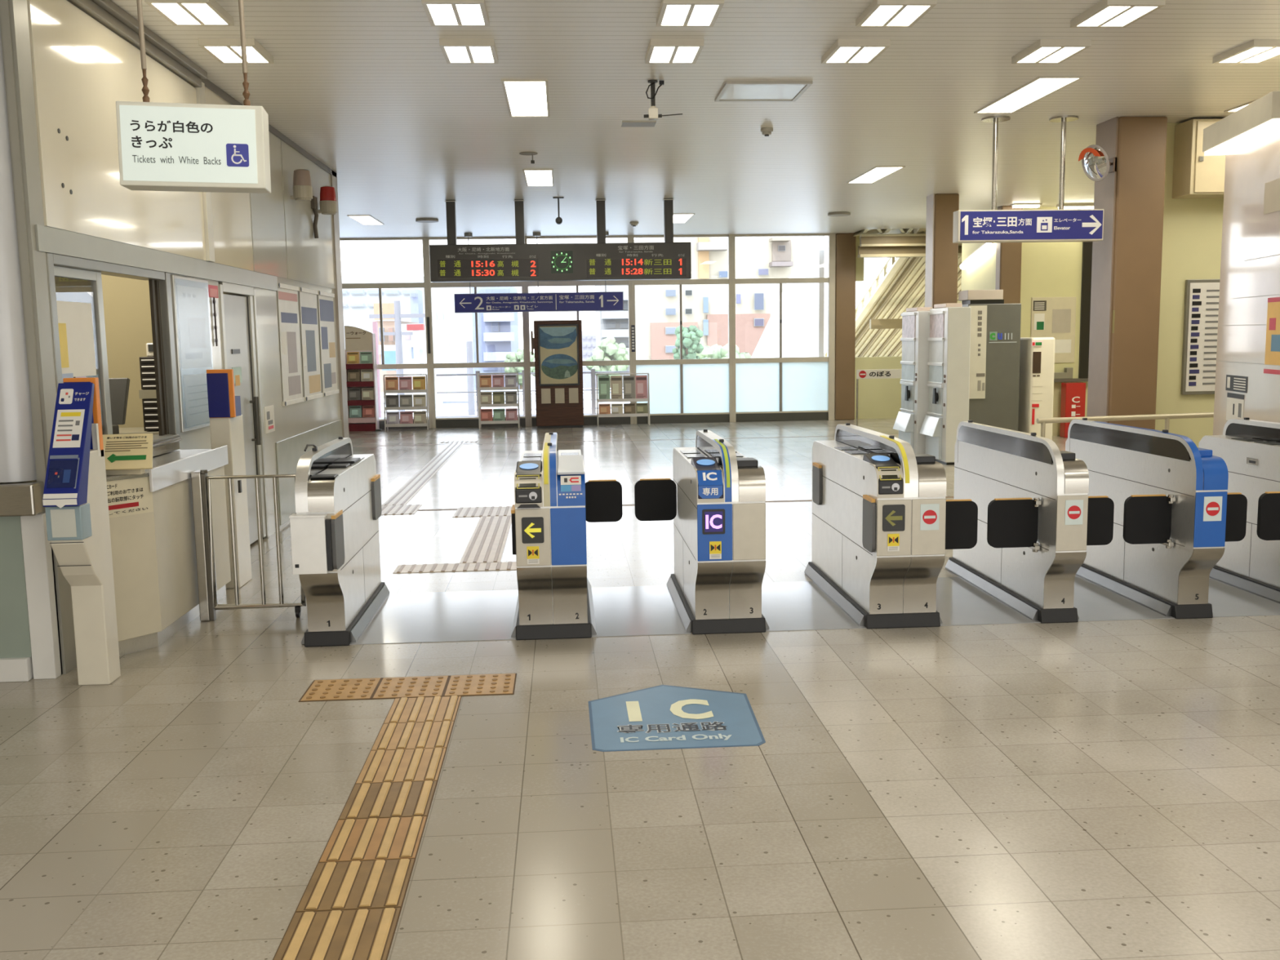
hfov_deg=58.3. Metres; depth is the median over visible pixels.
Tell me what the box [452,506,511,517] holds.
strip
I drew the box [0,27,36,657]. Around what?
wall
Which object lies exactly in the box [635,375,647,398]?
leaflet
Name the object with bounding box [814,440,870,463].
countertop
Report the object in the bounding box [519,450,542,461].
countertop
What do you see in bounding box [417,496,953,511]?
trim
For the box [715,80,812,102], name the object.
ceiling hatch
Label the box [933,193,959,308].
column
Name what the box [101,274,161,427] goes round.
wall
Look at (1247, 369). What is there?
wall
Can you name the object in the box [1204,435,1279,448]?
countertop
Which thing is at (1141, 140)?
column
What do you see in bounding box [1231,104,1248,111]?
diffuser
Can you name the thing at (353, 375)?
leaflet
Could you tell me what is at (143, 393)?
box
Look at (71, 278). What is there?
window
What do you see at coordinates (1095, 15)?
diffuser
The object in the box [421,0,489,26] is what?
ceiling light
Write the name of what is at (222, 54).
diffuser
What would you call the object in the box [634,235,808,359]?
apartment building
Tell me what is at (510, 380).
leaflet
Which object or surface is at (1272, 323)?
poster
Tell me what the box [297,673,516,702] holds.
strip
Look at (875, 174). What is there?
recessed light
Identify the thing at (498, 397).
leaflet
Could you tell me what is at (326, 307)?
poster
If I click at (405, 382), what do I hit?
leaflet
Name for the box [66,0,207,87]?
trim
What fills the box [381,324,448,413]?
house
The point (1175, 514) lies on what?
gate
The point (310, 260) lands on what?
wall panel
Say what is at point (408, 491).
tactile paving
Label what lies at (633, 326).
notice
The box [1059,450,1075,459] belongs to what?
outlet
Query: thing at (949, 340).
machine
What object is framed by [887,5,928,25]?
diffuser
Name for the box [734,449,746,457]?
countertop
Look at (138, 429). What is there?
base cabinet
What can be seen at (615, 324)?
apartment building
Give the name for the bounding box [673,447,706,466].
countertop
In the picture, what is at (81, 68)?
wall panel
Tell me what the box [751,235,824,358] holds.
wall
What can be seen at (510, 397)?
leaflet
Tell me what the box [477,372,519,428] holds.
brochure rack
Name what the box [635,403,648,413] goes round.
leaflet
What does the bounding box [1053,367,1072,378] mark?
box
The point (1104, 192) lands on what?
pillar
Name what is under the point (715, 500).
gate
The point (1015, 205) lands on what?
lamp
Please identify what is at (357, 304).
office building
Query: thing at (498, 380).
leaflet
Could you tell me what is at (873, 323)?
beam
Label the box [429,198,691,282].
departure board
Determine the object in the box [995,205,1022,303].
column
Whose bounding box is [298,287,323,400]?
poster
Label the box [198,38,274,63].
ceiling light
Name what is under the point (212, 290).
tag
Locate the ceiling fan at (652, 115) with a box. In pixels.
[621,80,682,127]
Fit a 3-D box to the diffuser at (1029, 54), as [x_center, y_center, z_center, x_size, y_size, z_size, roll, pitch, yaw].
[2.594,-2.777,7.466,0.128,0.016,0.410,-1,7,-4]
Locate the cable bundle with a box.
[311,195,318,238]
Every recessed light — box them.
[346,215,384,225]
[501,80,550,116]
[522,168,554,186]
[673,213,694,222]
[846,165,905,183]
[973,75,1083,113]
[1223,98,1258,111]
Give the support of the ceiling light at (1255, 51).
attached to the ceiling
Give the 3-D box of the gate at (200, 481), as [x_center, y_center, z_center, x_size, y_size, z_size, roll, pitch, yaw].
[-2.233,0.365,6.600,0.597,0.870,0.121,-1,7,-4]
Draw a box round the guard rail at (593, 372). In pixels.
[435,368,629,417]
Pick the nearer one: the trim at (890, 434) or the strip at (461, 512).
the strip at (461, 512)
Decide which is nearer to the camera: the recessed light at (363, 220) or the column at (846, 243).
the recessed light at (363, 220)
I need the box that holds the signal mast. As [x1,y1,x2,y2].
[372,321,382,417]
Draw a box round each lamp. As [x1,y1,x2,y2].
[960,242,995,269]
[1010,203,1041,208]
[1056,203,1093,208]
[1204,118,1279,155]
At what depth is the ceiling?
9.05 m
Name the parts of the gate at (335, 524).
panel, panel, pane, panel, flap door, kick rail, flap door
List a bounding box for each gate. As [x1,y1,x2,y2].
[191,469,306,621]
[288,436,389,647]
[511,432,622,639]
[634,429,768,634]
[804,422,977,628]
[945,420,1114,623]
[1065,417,1247,618]
[1198,417,1279,603]
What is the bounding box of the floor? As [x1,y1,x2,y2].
[0,417,1279,959]
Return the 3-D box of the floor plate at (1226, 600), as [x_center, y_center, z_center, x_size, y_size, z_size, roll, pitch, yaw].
[3.388,0.673,6.934,0.585,0.003,1.210,-1,7,-4]
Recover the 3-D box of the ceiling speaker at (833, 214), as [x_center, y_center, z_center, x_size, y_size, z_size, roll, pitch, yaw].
[3.012,-4.020,17.370,0.340,0.030,0.340,-1,7,-4]
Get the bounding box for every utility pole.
[368,300,425,417]
[466,341,475,415]
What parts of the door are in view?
handle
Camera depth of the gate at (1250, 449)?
6.92 m
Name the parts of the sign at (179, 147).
rod, rod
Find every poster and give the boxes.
[57,323,69,368]
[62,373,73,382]
[277,282,304,406]
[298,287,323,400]
[317,290,339,396]
[539,325,577,384]
[1263,297,1279,374]
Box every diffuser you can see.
[152,3,199,23]
[182,3,226,23]
[205,46,241,62]
[231,46,267,62]
[426,4,457,23]
[444,46,470,62]
[455,4,484,24]
[469,46,493,62]
[649,47,674,62]
[661,4,690,24]
[672,47,698,62]
[688,4,718,24]
[826,47,859,62]
[849,47,883,62]
[862,5,902,25]
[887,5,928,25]
[1018,47,1059,62]
[1040,47,1082,62]
[1079,6,1128,25]
[1103,6,1155,25]
[1221,47,1271,62]
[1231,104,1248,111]
[1242,47,1279,62]
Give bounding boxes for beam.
[823,228,925,356]
[857,233,961,257]
[869,318,902,328]
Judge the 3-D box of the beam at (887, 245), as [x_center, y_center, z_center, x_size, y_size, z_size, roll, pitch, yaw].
[5.898,-4.193,20.478,4.020,0.390,0.300,-1,7,-4]
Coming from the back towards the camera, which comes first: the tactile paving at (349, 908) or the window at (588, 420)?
the window at (588, 420)
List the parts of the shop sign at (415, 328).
post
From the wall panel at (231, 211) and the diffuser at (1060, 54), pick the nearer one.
the diffuser at (1060, 54)
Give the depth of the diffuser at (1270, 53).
7.60 m
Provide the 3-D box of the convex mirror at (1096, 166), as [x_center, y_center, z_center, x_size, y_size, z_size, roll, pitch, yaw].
[3.994,-2.706,9.833,0.457,0.301,0.309,-5,8,-27]
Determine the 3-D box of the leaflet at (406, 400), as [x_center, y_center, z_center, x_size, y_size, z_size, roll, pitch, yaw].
[-4.176,-1.409,20.497,0.228,0.229,0.036,-1,7,-4]
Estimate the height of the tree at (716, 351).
7.328 m
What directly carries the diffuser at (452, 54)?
attached to the ceiling light at (455, 51)
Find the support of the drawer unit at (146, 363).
on the box at (143, 393)
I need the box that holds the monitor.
[108,377,129,424]
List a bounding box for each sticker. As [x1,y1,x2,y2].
[231,366,242,386]
[588,684,765,751]
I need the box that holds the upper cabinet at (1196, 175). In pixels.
[1172,119,1226,198]
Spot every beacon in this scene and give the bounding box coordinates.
[290,168,312,201]
[317,186,337,214]
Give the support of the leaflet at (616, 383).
in the brochure rack at (647, 399)
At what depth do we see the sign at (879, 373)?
18.53 m
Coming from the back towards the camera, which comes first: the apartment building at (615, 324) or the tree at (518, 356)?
the apartment building at (615, 324)
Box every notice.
[263,404,275,433]
[631,324,635,351]
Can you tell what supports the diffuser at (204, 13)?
attached to the ceiling light at (177, 12)
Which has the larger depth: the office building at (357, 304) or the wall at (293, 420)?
the office building at (357, 304)
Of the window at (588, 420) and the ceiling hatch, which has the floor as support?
the window at (588, 420)
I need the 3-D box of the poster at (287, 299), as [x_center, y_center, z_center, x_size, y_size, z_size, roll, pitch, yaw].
[-3.131,-1.215,10.304,0.026,1.060,0.780,-1,7,-4]
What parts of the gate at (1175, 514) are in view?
kick rail, pane, flap door, panel, panel, panel, flap door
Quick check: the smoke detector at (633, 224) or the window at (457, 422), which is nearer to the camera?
the smoke detector at (633, 224)
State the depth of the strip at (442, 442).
17.90 m
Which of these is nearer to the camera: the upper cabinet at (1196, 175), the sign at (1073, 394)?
the upper cabinet at (1196, 175)
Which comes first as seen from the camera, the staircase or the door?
the door
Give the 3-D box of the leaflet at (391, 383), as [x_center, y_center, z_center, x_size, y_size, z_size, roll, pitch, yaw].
[-4.422,-1.714,20.468,0.228,0.249,0.036,-1,7,-4]
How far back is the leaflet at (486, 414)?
20.60 m
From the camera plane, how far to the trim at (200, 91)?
7.89 m
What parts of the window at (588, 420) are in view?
board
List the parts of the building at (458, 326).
pane, pane, pane, pane, pane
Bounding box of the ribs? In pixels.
[378,391,623,418]
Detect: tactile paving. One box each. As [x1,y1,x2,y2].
[272,695,462,959]
[382,442,464,505]
[459,515,511,563]
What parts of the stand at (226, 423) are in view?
panel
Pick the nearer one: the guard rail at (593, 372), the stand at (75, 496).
the stand at (75, 496)
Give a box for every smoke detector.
[629,222,638,226]
[760,127,773,136]
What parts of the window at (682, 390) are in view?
frosted pane, board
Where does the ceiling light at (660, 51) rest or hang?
attached to the ceiling
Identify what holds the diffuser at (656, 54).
attached to the ceiling light at (660, 51)
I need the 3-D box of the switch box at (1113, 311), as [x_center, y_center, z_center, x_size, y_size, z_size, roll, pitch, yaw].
[4.389,-1.508,10.151,0.494,0.410,0.113,-5,8,-29]
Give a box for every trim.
[0,0,76,675]
[0,480,45,516]
[0,512,62,682]
[35,224,277,290]
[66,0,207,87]
[195,81,215,262]
[201,79,336,176]
[330,169,349,437]
[352,434,897,446]
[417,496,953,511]
[924,193,934,308]
[1053,377,1088,382]
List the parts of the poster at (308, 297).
rail, rail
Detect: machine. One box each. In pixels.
[893,306,932,453]
[919,302,970,465]
[962,303,1021,431]
[1017,337,1054,439]
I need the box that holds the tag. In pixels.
[208,284,218,346]
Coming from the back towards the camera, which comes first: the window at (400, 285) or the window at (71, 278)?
the window at (400, 285)
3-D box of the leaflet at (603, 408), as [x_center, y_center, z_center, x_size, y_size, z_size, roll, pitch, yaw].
[-0.638,-1.276,20.734,0.213,0.199,0.036,-1,7,-4]
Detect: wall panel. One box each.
[26,0,206,260]
[204,86,253,271]
[248,131,287,278]
[280,139,335,288]
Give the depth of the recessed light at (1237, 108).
9.54 m
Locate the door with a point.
(237, 303)
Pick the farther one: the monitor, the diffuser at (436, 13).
the monitor
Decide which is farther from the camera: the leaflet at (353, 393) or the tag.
the leaflet at (353, 393)
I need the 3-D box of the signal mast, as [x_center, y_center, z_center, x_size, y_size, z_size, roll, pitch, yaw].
[-6.712,-0.036,29.839,0.100,8.081,0.200,-1,7,-4]
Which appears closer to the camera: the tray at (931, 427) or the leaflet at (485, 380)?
the tray at (931, 427)
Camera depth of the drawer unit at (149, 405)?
8.20 m
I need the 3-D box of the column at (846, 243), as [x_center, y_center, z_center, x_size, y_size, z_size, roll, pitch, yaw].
[3.762,-2.818,21.236,0.370,3.400,0.350,-1,7,-4]
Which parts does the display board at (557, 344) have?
poster frame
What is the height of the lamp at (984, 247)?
0.414 m
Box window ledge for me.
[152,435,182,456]
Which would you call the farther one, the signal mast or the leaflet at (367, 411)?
the signal mast
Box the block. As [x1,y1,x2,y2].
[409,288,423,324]
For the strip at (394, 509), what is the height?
0.008 m
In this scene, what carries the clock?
on the departure board at (668, 260)
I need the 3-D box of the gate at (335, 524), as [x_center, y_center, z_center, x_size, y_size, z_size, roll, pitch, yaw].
[-1.680,0.287,6.469,0.285,1.040,1.415,-1,7,-4]
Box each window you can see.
[46,252,180,442]
[339,237,432,429]
[425,236,528,428]
[524,235,633,426]
[631,234,733,424]
[731,233,835,422]
[1078,241,1092,377]
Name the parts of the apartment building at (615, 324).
pane, pane, pane, pane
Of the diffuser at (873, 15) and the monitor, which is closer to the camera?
the diffuser at (873, 15)
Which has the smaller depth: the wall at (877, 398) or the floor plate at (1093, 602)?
the floor plate at (1093, 602)
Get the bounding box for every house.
[373,302,418,391]
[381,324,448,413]
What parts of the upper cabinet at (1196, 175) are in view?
door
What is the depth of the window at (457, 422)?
20.73 m
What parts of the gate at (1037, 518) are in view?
kick rail, pane, flap door, panel, panel, panel, flap door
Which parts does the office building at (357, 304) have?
pane, pane, pane, pane, pane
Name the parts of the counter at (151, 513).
kick plate, edge plate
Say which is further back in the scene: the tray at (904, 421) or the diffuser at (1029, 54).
the tray at (904, 421)
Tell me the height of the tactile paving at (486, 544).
0.008 m
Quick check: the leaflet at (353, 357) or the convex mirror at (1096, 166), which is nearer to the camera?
the convex mirror at (1096, 166)
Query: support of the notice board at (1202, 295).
attached to the wall at (1192, 234)
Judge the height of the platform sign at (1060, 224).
1.048 m
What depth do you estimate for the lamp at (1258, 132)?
7.90 m
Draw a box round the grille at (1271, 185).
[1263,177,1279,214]
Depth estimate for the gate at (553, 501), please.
5.94 m
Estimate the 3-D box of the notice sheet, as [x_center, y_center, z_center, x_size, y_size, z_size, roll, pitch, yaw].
[-2.890,-0.719,5.873,0.002,0.380,0.470,-1,7,-4]
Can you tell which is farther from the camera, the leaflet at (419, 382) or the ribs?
the ribs
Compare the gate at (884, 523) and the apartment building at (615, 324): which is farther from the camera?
the apartment building at (615, 324)
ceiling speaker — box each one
[415,218,438,222]
[827,212,850,216]
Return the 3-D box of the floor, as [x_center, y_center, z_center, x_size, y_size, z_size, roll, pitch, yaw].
[2.412,0.438,9.454,18.000,0.120,24.300,-1,7,-4]
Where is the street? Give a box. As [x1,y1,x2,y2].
[530,374,535,389]
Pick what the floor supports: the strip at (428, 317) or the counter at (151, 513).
the counter at (151, 513)
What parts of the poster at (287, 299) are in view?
rail, rail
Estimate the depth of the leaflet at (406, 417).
20.51 m
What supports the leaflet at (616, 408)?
in the brochure rack at (647, 399)
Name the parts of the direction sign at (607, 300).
panel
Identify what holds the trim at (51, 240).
attached to the wall at (293, 420)
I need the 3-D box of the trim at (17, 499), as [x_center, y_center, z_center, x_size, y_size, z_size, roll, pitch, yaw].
[-4.578,0.126,5.283,3.535,0.150,0.160,-1,7,-4]
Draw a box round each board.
[102,433,153,475]
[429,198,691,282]
[530,320,583,428]
[1030,297,1076,363]
[1181,279,1219,395]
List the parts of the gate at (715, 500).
flap door, kick rail, panel, pane, panel, panel, panel, panel, panel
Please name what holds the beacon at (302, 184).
attached to the wall panel at (310, 260)
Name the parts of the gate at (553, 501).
flap door, kick rail, panel, panel, panel, panel, panel, panel, plate, kick rail, flap door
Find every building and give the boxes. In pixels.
[342,275,425,346]
[431,281,475,395]
[471,286,519,390]
[582,330,596,388]
[595,285,629,387]
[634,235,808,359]
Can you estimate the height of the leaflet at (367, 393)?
0.206 m
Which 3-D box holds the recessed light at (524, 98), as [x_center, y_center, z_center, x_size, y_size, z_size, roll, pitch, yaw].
[-0.861,-2.910,8.783,0.330,0.010,1.320,-1,7,-4]
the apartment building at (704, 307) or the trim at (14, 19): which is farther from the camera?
the apartment building at (704, 307)
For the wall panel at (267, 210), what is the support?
attached to the wall at (293, 420)
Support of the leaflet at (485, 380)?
in the brochure rack at (480, 406)
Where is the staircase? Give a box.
[855,256,961,356]
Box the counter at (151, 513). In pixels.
[106,444,231,656]
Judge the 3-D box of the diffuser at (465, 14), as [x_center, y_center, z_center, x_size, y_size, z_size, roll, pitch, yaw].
[-0.936,-2.584,6.345,0.128,0.016,0.410,-1,7,-4]
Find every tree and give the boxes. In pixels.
[504,348,534,389]
[585,336,629,387]
[672,324,703,359]
[695,343,751,359]
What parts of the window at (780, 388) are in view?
frosted pane, board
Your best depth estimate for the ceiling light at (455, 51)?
7.14 m
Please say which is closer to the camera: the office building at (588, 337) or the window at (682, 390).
the window at (682, 390)
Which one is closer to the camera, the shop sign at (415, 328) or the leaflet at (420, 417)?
the leaflet at (420, 417)
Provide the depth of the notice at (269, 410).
9.53 m
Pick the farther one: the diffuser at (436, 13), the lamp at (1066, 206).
the lamp at (1066, 206)
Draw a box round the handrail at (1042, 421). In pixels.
[1035,412,1213,437]
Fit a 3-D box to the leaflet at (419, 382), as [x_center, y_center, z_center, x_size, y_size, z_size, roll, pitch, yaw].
[-3.943,-1.725,20.498,0.228,0.249,0.036,-1,7,-4]
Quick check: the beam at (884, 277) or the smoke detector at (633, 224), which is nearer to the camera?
the smoke detector at (633, 224)
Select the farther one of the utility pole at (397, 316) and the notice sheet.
the utility pole at (397, 316)
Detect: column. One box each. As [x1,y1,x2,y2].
[834,233,856,420]
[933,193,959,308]
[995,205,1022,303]
[1107,116,1167,429]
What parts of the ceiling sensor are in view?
arm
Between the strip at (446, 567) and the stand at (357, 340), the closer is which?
the strip at (446, 567)
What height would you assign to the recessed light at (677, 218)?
0.010 m
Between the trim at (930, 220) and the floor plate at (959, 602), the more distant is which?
the trim at (930, 220)
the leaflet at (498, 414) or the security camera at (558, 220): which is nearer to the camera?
the security camera at (558, 220)
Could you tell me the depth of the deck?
20.39 m
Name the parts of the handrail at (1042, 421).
post, rail, post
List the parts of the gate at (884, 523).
flap door, kick rail, pane, flap door, panel, panel, panel, panel, panel, panel, flap door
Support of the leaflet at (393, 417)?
in the brochure rack at (428, 424)
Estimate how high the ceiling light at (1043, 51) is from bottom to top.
0.042 m
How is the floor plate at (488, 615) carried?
on the floor
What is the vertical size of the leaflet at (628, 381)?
0.429 m
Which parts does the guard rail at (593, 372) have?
post, post, rail, rail, post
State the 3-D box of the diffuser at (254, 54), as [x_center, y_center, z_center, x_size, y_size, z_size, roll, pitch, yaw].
[-2.428,-2.660,7.144,0.128,0.016,0.410,-1,7,-4]
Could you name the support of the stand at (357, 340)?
on the floor
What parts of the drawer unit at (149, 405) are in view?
drawer, drawer, drawer, drawer, drawer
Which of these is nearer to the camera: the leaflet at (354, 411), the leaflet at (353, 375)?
the leaflet at (353, 375)
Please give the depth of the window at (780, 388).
21.19 m
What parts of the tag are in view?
chain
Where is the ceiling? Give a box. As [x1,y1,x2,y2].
[111,0,1279,238]
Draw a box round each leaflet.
[346,351,359,364]
[347,369,359,381]
[348,388,360,399]
[349,405,361,417]
[360,351,372,363]
[360,368,373,381]
[361,387,373,399]
[362,405,374,417]
[385,377,398,390]
[386,395,399,407]
[386,411,399,423]
[399,376,412,390]
[399,394,413,406]
[400,411,413,423]
[412,376,426,389]
[413,394,426,406]
[413,411,426,423]
[480,375,491,387]
[480,391,492,404]
[480,408,492,421]
[492,374,504,386]
[492,391,504,404]
[493,408,505,420]
[504,374,516,386]
[505,391,517,404]
[505,408,517,420]
[598,375,610,399]
[598,404,610,413]
[610,375,622,399]
[611,403,622,413]
[622,375,635,398]
[623,403,635,413]
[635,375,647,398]
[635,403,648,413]
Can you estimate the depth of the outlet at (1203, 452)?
6.20 m
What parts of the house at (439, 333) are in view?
pane, pane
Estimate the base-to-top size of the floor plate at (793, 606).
0.003 m
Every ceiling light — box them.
[144,0,234,26]
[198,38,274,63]
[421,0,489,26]
[439,38,497,63]
[644,38,703,63]
[656,0,724,26]
[821,39,890,63]
[855,0,937,27]
[1011,39,1091,63]
[1070,0,1165,27]
[1212,39,1279,63]
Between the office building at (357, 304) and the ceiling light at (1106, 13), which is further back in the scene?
the office building at (357, 304)
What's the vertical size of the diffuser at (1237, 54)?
0.016 m
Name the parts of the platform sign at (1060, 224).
rod, rod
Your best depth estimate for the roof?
45.53 m
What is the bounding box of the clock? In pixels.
[551,250,573,273]
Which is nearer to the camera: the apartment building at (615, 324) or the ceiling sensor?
the ceiling sensor
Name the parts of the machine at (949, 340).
turn knob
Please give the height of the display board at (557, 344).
1.900 m
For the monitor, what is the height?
0.419 m
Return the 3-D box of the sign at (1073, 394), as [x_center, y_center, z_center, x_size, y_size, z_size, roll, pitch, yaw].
[6.448,-1.042,17.104,0.300,0.810,0.184,-1,7,-4]
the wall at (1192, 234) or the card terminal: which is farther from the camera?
the wall at (1192, 234)
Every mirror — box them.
[1078,144,1116,181]
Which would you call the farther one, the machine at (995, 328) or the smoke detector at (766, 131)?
the machine at (995, 328)
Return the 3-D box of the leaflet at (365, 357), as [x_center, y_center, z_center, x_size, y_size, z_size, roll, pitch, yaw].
[-4.837,-2.161,20.280,0.210,0.206,0.036,-1,7,-4]
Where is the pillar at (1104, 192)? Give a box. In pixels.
[1086,116,1118,422]
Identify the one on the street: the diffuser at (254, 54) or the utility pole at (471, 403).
the utility pole at (471, 403)
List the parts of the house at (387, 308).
pane, pane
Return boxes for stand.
[42,377,120,685]
[206,368,252,588]
[344,325,382,431]
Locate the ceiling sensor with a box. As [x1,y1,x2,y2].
[519,151,537,164]
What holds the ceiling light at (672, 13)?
attached to the ceiling
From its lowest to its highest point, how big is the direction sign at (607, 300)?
1.353 m
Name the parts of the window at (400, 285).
board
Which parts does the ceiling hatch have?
panel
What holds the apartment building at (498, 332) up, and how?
on the street
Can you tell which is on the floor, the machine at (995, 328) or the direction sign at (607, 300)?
the machine at (995, 328)
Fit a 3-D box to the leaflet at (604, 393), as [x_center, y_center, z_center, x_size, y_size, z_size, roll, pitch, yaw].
[-0.645,-1.661,20.710,0.213,0.429,0.036,-1,7,-4]
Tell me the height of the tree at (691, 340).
8.088 m
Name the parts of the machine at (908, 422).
turn knob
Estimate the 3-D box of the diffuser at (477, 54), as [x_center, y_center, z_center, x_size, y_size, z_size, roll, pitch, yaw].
[-0.996,-2.693,7.236,0.128,0.016,0.410,-1,7,-4]
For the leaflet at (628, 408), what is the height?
0.199 m
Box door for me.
[218,281,269,544]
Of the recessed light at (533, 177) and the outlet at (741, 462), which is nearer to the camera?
the outlet at (741, 462)
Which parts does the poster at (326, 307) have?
rail, rail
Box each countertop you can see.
[317,453,373,475]
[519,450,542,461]
[558,449,581,455]
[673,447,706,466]
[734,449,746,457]
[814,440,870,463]
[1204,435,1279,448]
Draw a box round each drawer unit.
[139,356,165,389]
[142,398,168,431]
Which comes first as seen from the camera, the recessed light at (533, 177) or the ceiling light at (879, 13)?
the ceiling light at (879, 13)
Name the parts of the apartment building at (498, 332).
pane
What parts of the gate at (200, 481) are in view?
post, hinge post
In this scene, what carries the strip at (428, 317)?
attached to the window at (457, 422)
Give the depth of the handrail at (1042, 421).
9.59 m
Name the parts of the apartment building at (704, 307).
pane, pane, pane, pane, pane, pane, pane, pane, pane, pane, pane, pane, pane, pane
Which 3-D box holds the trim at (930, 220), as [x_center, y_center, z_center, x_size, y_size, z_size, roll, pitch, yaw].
[3.901,-2.111,15.521,0.015,3.400,0.300,-1,7,-4]
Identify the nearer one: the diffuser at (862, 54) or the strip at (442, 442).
the diffuser at (862, 54)
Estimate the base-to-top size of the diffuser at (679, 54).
0.016 m
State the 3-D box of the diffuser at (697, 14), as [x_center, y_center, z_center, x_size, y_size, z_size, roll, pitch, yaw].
[0.350,-2.614,6.427,0.128,0.016,0.410,-1,7,-4]
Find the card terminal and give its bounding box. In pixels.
[146,342,164,356]
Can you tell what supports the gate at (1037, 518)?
on the floor
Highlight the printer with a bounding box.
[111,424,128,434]
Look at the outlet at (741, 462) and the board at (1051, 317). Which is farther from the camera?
the board at (1051, 317)
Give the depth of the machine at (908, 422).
14.50 m
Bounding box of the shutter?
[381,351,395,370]
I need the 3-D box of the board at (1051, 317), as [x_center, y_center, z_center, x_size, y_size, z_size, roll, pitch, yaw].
[6.184,-2.242,17.186,0.680,0.980,0.030,-1,7,-4]
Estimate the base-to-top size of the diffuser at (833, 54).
0.016 m
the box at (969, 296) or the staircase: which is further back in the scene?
the staircase
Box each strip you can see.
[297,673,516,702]
[381,504,422,515]
[392,561,516,573]
[426,316,431,353]
[439,440,479,443]
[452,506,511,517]
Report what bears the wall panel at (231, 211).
attached to the wall at (293, 420)
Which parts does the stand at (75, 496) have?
slanted panel, panel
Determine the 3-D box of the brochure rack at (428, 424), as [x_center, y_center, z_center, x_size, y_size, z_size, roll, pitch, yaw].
[-4.180,-1.396,20.556,0.774,0.991,0.292,-1,7,-4]
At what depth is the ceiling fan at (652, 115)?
8.22 m
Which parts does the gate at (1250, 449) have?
kick rail, lock plate, pane, flap door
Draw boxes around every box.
[138,389,166,399]
[958,289,1004,304]
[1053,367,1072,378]
[1111,310,1115,333]
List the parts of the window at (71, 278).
pane, sliding sash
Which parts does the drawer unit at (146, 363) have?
drawer, drawer, drawer, drawer, drawer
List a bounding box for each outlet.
[736,457,758,466]
[915,453,935,462]
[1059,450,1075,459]
[1197,447,1212,456]
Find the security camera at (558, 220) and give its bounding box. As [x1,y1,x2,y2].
[552,196,564,224]
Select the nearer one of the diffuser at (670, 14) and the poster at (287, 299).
the diffuser at (670, 14)
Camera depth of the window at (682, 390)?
21.09 m
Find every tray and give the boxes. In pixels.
[893,411,914,449]
[919,414,942,459]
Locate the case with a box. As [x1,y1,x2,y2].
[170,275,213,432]
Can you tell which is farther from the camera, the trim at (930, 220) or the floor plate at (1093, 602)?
the trim at (930, 220)
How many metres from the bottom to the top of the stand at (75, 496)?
1.430 m
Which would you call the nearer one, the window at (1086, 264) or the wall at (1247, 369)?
the wall at (1247, 369)
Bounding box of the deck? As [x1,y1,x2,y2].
[853,228,925,236]
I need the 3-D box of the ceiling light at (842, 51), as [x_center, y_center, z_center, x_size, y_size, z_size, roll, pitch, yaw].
[1.382,-2.756,7.387,0.330,0.042,0.470,-1,7,-4]
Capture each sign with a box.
[115,0,271,193]
[406,324,424,411]
[453,231,623,312]
[856,368,901,426]
[952,115,1103,243]
[1059,382,1085,437]
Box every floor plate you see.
[349,589,518,644]
[591,585,691,636]
[761,581,866,631]
[936,577,1040,626]
[1073,574,1175,621]
[1208,577,1279,617]
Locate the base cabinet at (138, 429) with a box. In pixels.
[119,426,159,435]
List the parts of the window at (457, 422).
board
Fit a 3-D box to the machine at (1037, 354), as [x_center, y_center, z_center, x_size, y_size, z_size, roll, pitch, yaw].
[5.099,-1.088,14.842,0.320,1.500,0.514,-1,7,-4]
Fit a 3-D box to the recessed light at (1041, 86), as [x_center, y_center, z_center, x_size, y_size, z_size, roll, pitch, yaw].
[2.996,-2.989,8.941,0.330,0.010,1.320,-1,7,-4]
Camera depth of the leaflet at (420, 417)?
20.52 m
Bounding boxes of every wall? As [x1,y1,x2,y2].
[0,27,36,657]
[49,0,342,535]
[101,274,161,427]
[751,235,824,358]
[854,235,902,418]
[960,206,1088,435]
[1155,123,1223,447]
[1202,90,1279,435]
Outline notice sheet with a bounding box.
[56,300,96,377]
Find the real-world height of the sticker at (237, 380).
0.140 m
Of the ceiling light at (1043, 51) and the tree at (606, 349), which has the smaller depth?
the ceiling light at (1043, 51)
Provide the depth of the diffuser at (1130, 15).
6.58 m
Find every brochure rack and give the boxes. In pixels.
[382,373,430,430]
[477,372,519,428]
[595,373,649,426]

